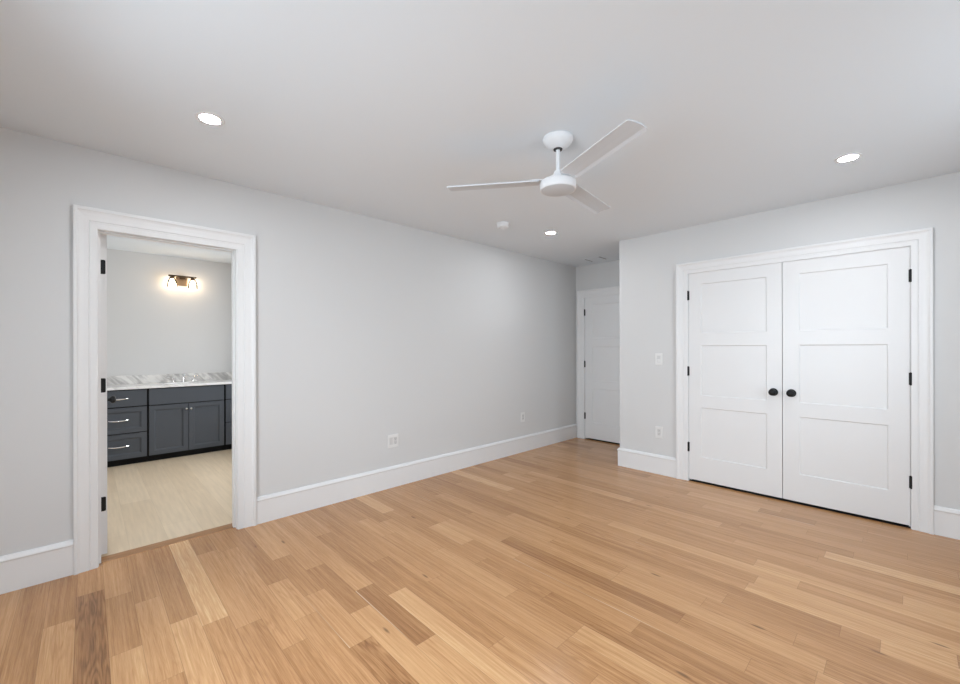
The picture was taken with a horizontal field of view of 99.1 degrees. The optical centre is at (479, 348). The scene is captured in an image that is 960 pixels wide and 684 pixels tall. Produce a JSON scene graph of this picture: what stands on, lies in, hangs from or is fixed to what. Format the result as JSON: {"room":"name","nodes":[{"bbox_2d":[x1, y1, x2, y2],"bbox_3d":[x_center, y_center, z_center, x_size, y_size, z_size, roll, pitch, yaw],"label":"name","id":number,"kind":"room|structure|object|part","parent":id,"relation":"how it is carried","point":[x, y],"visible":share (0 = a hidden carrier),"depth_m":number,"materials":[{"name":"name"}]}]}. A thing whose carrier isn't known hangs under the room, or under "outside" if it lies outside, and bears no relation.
{"room":"empty bedroom","nodes":[
{"label":"empty bedroom","id":0,"kind":"room"},
{"bbox_2d":[101,449,231,556],"bbox_3d":[-2.644,1.356,4.480,2.950,0.100,3.153,0,0,-44],"label":"floor","id":1,"kind":"structure","parent":0,"point":[149,502],"depth_m":3.55,"materials":[{"name":"beige wood"}]},
{"bbox_2d":[107,388,147,466],"bbox_3d":[-4.152,0.883,4.685,0.510,0.853,0.525,0,0,-44],"label":"base cabinet","id":2,"kind":"object","parent":1,"relation":"on","point":[127,418],"visible":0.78,"depth_m":4.59,"materials":[{"name":"wood"}]},
{"bbox_3d":[-3.984,1.088,4.513,0.174,0.022,0.044,0,0,-44],"label":"drawer pull","id":3,"kind":"part","parent":2,"relation":"part of","materials":[{"name":"silver metal"}]},
{"bbox_3d":[-4.005,1.093,4.533,0.490,0.277,0.019,0,0,-44],"label":"drawer","id":4,"kind":"part","parent":2,"relation":"part of","materials":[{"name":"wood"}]},
{"bbox_3d":[-4.006,0.802,4.533,0.490,0.284,0.019,0,0,-44],"label":"drawer","id":5,"kind":"part","parent":2,"relation":"part of","materials":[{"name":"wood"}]},
{"bbox_3d":[-4.007,0.558,4.533,0.490,0.181,0.019,0,0,-44],"label":"drawer","id":6,"kind":"part","parent":2,"relation":"part of","materials":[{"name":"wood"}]},
{"bbox_2d":[148,384,224,460],"bbox_3d":[-3.696,0.882,5.133,0.767,0.853,0.511,0,0,-44],"label":"base cabinet","id":7,"kind":"object","parent":1,"relation":"on","point":[186,420],"visible":0.95,"depth_m":4.96,"materials":[{"name":"wood"}]},
{"bbox_3d":[-3.681,0.946,4.845,0.371,0.570,0.019,0,0,-44],"label":"cabinet door","id":8,"kind":"part","parent":7,"relation":"part of","materials":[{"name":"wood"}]},
{"bbox_2d":[107,379,231,390],"bbox_3d":[-3.699,0.509,5.136,1.820,0.166,0.506,0,0,-44],"label":"countertop","id":9,"kind":"structure","parent":7,"relation":"on","point":[227,381],"depth_m":4.88,"materials":[{"name":"white stone"}]},
{"bbox_2d":[166,373,198,381],"bbox_3d":[-3.780,0.367,5.220,0.342,0.118,0.153,0,0,-44],"label":"faucet","id":10,"kind":"object","parent":9,"relation":"on","point":[183,374],"visible":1,"depth_m":5.25,"materials":[{"name":"silver metal"}]},
{"bbox_3d":[-3.546,0.559,4.976,0.748,0.185,0.019,0,0,-44],"label":"false drawer","id":11,"kind":"part","parent":7,"relation":"part of","materials":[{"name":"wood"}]},
{"bbox_3d":[-3.409,0.945,5.106,0.371,0.570,0.019,0,0,-44],"label":"cabinet door","id":12,"kind":"part","parent":7,"relation":"part of","materials":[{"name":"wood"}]},
{"bbox_2d":[224,384,231,449],"bbox_3d":[-3.230,0.881,5.571,0.511,0.853,0.525,0,0,-44],"label":"base cabinet","id":13,"kind":"object","parent":1,"relation":"on","point":[228,387],"visible":0.09,"depth_m":5.26,"materials":[{"name":"wood"}]},
{"bbox_3d":[-3.083,1.091,5.419,0.492,0.277,0.019,0,0,-44],"label":"drawer","id":14,"kind":"part","parent":13,"relation":"part of","materials":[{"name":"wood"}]},
{"bbox_3d":[-3.084,0.799,5.419,0.492,0.284,0.019,0,0,-44],"label":"drawer","id":15,"kind":"part","parent":13,"relation":"part of","materials":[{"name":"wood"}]},
{"bbox_3d":[-3.084,0.556,5.419,0.492,0.181,0.019,0,0,-44],"label":"drawer","id":16,"kind":"part","parent":13,"relation":"part of","materials":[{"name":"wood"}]},
{"bbox_2d":[101,523,232,562],"bbox_3d":[-2.083,1.314,2.774,0.756,0.022,0.089,0,0,-44],"label":"threshold","id":17,"kind":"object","parent":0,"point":[228,526],"depth_m":2.74,"materials":[{"name":"brown wood"}]},
{"bbox_2d":[107,249,231,375],"bbox_3d":[-3.698,0.113,5.574,2.950,2.592,0.120,0,0,-44],"label":"wall","id":18,"kind":"structure","parent":0,"point":[154,328],"depth_m":5.20,"materials":[{"name":"grey paint"}]},
{"bbox_2d":[107,372,231,384],"bbox_3d":[-3.868,0.375,5.311,1.820,0.102,0.019,0,0,-44],"label":"backsplash","id":19,"kind":"structure","parent":18,"relation":"attached to","point":[133,379],"depth_m":5.17,"materials":[{"name":"grey stone"}]},
{"bbox_2d":[167,274,197,288],"bbox_3d":[-3.831,-0.858,5.267,0.322,0.151,0.140,0,0,-44],"label":"vanity light","id":20,"kind":"object","parent":18,"relation":"attached to","point":[180,280],"visible":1,"depth_m":5.29,"materials":[{"name":"gold metal"}]},
{"bbox_2d":[169,276,174,284],"bbox_3d":[-3.897,-0.858,5.179,0.060,0.113,0.060,0,0,-44],"label":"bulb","id":21,"kind":"object","parent":20,"relation":"attached to","point":[172,282],"depth_m":5.16,"materials":[{"name":"white glass"}]},
{"bbox_2d":[190,278,194,286],"bbox_3d":[-3.741,-0.859,5.329,0.060,0.113,0.060,0,0,-44],"label":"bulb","id":22,"kind":"object","parent":20,"relation":"attached to","point":[192,284],"depth_m":5.31,"materials":[{"name":"white glass"}]},
{"bbox_2d":[0,127,575,555],"bbox_3d":[-0.807,0.106,3.958,6.321,2.592,0.125,0,0,-44],"label":"wall","id":23,"kind":"structure","parent":0,"point":[369,330],"depth_m":3.33,"materials":[{"name":"grey paint"}]},
{"bbox_2d":[0,539,73,594],"bbox_3d":[-2.631,1.207,2.102,0.772,0.198,0.021,0,0,-44],"label":"baseboard","id":24,"kind":"structure","parent":23,"relation":"attached to","point":[27,568],"depth_m":2.26,"materials":[{"name":"white paint"}]},
{"bbox_2d":[100,234,115,554],"bbox_3d":[-2.600,0.281,2.813,0.171,2.011,0.722,0,0,-44],"label":"door","id":25,"kind":"structure","parent":23,"relation":"in","point":[104,399],"depth_m":2.56,"materials":[{"name":"white paint"}]},
{"bbox_3d":[-2.770,0.382,3.065,0.068,0.066,0.066,0,0,-44],"label":"knob","id":26,"kind":"part","parent":25,"relation":"part of","materials":[{"name":"black metal"}]},
{"bbox_2d":[73,204,256,574],"bbox_3d":[-2.060,0.235,2.754,0.959,2.140,0.180,0,0,-44],"label":"door frame","id":27,"kind":"structure","parent":23,"relation":"attached to","point":[89,223],"depth_m":2.49,"materials":[{"name":"white paint"}]},
{"bbox_2d":[388,434,398,447],"bbox_3d":[-0.818,0.868,3.854,0.116,0.122,0.008,0,0,-44],"label":"wall outlet","id":28,"kind":"object","parent":23,"relation":"attached to","point":[393,440],"visible":1,"depth_m":3.85,"materials":[{"name":"white plastic"}]},
{"bbox_2d":[256,424,576,523],"bbox_3d":[-0.122,1.201,4.513,4.270,0.198,0.021,0,0,-44],"label":"baseboard","id":29,"kind":"structure","parent":23,"relation":"attached to","point":[274,506],"depth_m":3.83,"materials":[{"name":"white paint"}]},
{"bbox_2d":[521,412,524,421],"bbox_3d":[0.540,0.862,5.159,0.075,0.122,0.008,0,0,-44],"label":"wall outlet","id":30,"kind":"object","parent":23,"relation":"attached to","point":[522,413],"visible":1,"depth_m":5.16,"materials":[{"name":"white plastic"}]},
{"bbox_2d":[0,0,959,266],"bbox_3d":[0.146,-1.252,3.938,7.671,0.120,7.970,0,0,-44],"label":"ceiling","id":31,"kind":"structure","parent":0,"point":[370,108],"depth_m":1.95,"materials":[{"name":"white paint"}]},
{"bbox_2d":[194,112,224,125],"bbox_3d":[-1.397,-1.187,2.116,0.132,0.004,0.132,0,0,-44],"label":"recessed light","id":32,"kind":"object","parent":31,"relation":"in","point":[208,118],"visible":1,"depth_m":2.11,"materials":[{"name":"white paint"}]},
{"bbox_2d":[496,222,508,228],"bbox_3d":[0.219,-1.171,3.900,0.124,0.044,0.124,0,0,-44],"label":"smoke detector","id":33,"kind":"object","parent":31,"relation":"attached to","point":[500,225],"visible":1,"depth_m":3.86,"materials":[{"name":"white plastic"}]},
{"bbox_2d":[447,119,646,213],"bbox_3d":[0.543,-1.044,2.373,1.059,0.299,1.141,0,0,-44],"label":"ceiling fan","id":34,"kind":"object","parent":31,"relation":"hanging from","point":[561,183],"visible":1,"depth_m":2.25,"materials":[{"name":"white plastic"}]},
{"bbox_3d":[0.076,-0.947,2.382,0.531,0.026,0.115,0,0,9],"label":"blade","id":35,"kind":"part","parent":34,"relation":"part of","materials":[{"name":"white plastic"}]},
{"bbox_3d":[0.678,-0.949,2.609,0.115,0.026,0.531,0,0,39],"label":"blade","id":36,"kind":"part","parent":34,"relation":"part of","materials":[{"name":"white plastic"}]},
{"bbox_3d":[0.574,-0.949,1.974,0.115,0.026,0.531,0,0,-21],"label":"blade","id":37,"kind":"part","parent":34,"relation":"part of","materials":[{"name":"white plastic"}]},
{"bbox_2d":[545,231,557,234],"bbox_3d":[0.732,-1.192,4.219,0.132,0.004,0.132,0,0,-44],"label":"recessed light","id":38,"kind":"object","parent":31,"relation":"in","point":[548,232],"visible":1,"depth_m":4.20,"materials":[{"name":"white paint"}]},
{"bbox_2d":[583,256,607,261],"bbox_3d":[1.541,-1.193,5.451,0.236,0.006,0.256,0,0,-44],"label":"ceiling vent","id":39,"kind":"object","parent":31,"relation":"in","point":[598,258],"visible":1,"depth_m":5.46,"materials":[{"name":"white metal"}]},
{"bbox_3d":[1.541,-1.191,5.451,0.192,0.002,0.184,0,0,-44],"label":"louver plate","id":40,"kind":"part","parent":39,"relation":"part of","materials":[{"name":"white paint"}]},
{"bbox_2d":[834,153,862,162],"bbox_3d":[2.311,-1.196,2.568,0.132,0.004,0.132,0,0,-44],"label":"recessed light","id":41,"kind":"object","parent":31,"relation":"in","point":[849,157],"visible":1,"depth_m":2.57,"materials":[{"name":"white paint"}]},
{"bbox_2d":[0,437,959,683],"bbox_3d":[0.767,1.298,2.332,6.033,0.001,4.502,0,0,-44],"label":"floor","id":42,"kind":"structure","parent":0,"point":[562,562],"depth_m":2.13,"materials":[{"name":"brown wood"}]},
{"bbox_2d":[576,260,618,423],"bbox_3d":[3.046,0.097,4.384,0.125,2.592,4.600,0,0,-44],"label":"wall","id":43,"kind":"structure","parent":0,"point":[605,274],"depth_m":5.77,"materials":[{"name":"grey paint"}]},
{"bbox_2d":[577,286,618,438],"bbox_3d":[1.811,0.227,5.649,0.152,2.137,0.988,0,0,-44],"label":"door frame","id":44,"kind":"structure","parent":43,"relation":"attached to","point":[581,295],"depth_m":5.91,"materials":[{"name":"white paint"}]},
{"bbox_2d":[584,294,619,442],"bbox_3d":[1.761,0.270,5.609,0.103,2.011,0.775,0,0,-44],"label":"door","id":45,"kind":"structure","parent":43,"relation":"in","point":[601,313],"depth_m":5.70,"materials":[{"name":"white paint"}]},
{"bbox_2d":[586,438,910,527],"bbox_3d":[3.134,1.302,4.570,2.294,0.021,4.450,0,0,-44],"label":"floor","id":46,"kind":"structure","parent":0,"point":[731,488],"depth_m":3.42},
{"bbox_2d":[619,172,959,509],"bbox_3d":[2.792,0.097,3.344,0.125,2.592,3.452,0,0,-44],"label":"wall","id":47,"kind":"structure","parent":0,"point":[647,264],"depth_m":3.47,"materials":[{"name":"grey paint"}]},
{"bbox_2d":[617,447,675,477],"bbox_3d":[2.077,1.196,4.637,0.925,0.198,0.634,0,0,-44],"label":"baseboard","id":48,"kind":"structure","parent":47,"relation":"attached to","point":[643,461],"depth_m":4.30,"materials":[{"name":"white paint"}]},
{"bbox_2d":[655,353,661,364],"bbox_3d":[1.848,0.107,4.230,0.008,0.118,0.073,0,0,-44],"label":"light switch","id":49,"kind":"object","parent":47,"relation":"attached to","point":[658,356],"visible":1,"depth_m":4.23,"materials":[{"name":"white plastic"}]},
{"bbox_2d":[655,426,662,438],"bbox_3d":[1.850,0.865,4.230,0.008,0.120,0.073,0,0,-44],"label":"wall outlet","id":50,"kind":"object","parent":47,"relation":"attached to","point":[658,430],"visible":1,"depth_m":4.23,"materials":[{"name":"white plastic"}]},
{"bbox_2d":[687,262,782,497],"bbox_3d":[2.296,0.269,3.747,0.103,2.011,0.761,0,0,-44],"label":"door","id":51,"kind":"structure","parent":47,"relation":"in","point":[735,368],"depth_m":3.73,"materials":[{"name":"white paint"}]},
{"bbox_3d":[2.506,0.373,3.504,0.068,0.066,0.066,0,0,-44],"label":"knob","id":52,"kind":"part","parent":51,"relation":"part of","materials":[{"name":"black metal"}]},
{"bbox_2d":[676,227,933,534],"bbox_3d":[2.607,0.225,3.516,0.152,2.137,1.723,0,0,-44],"label":"door frame","id":53,"kind":"structure","parent":47,"relation":"attached to","point":[920,241],"depth_m":2.92,"materials":[{"name":"white paint"}]},
{"bbox_2d":[782,246,911,524],"bbox_3d":[2.827,0.268,3.195,0.103,2.011,0.761,0,0,-44],"label":"door","id":54,"kind":"structure","parent":47,"relation":"in","point":[847,376],"depth_m":3.18,"materials":[{"name":"white paint"}]},
{"bbox_3d":[2.592,0.373,3.414,0.068,0.066,0.066,0,0,-44],"label":"knob","id":55,"kind":"part","parent":54,"relation":"part of","materials":[{"name":"black metal"}]},
{"bbox_2d":[934,505,959,539],"bbox_3d":[3.491,1.193,2.513,0.021,0.198,0.946,0,0,-44],"label":"baseboard","id":56,"kind":"structure","parent":47,"relation":"attached to","point":[946,520],"depth_m":2.81,"materials":[{"name":"white paint"}]}
]}

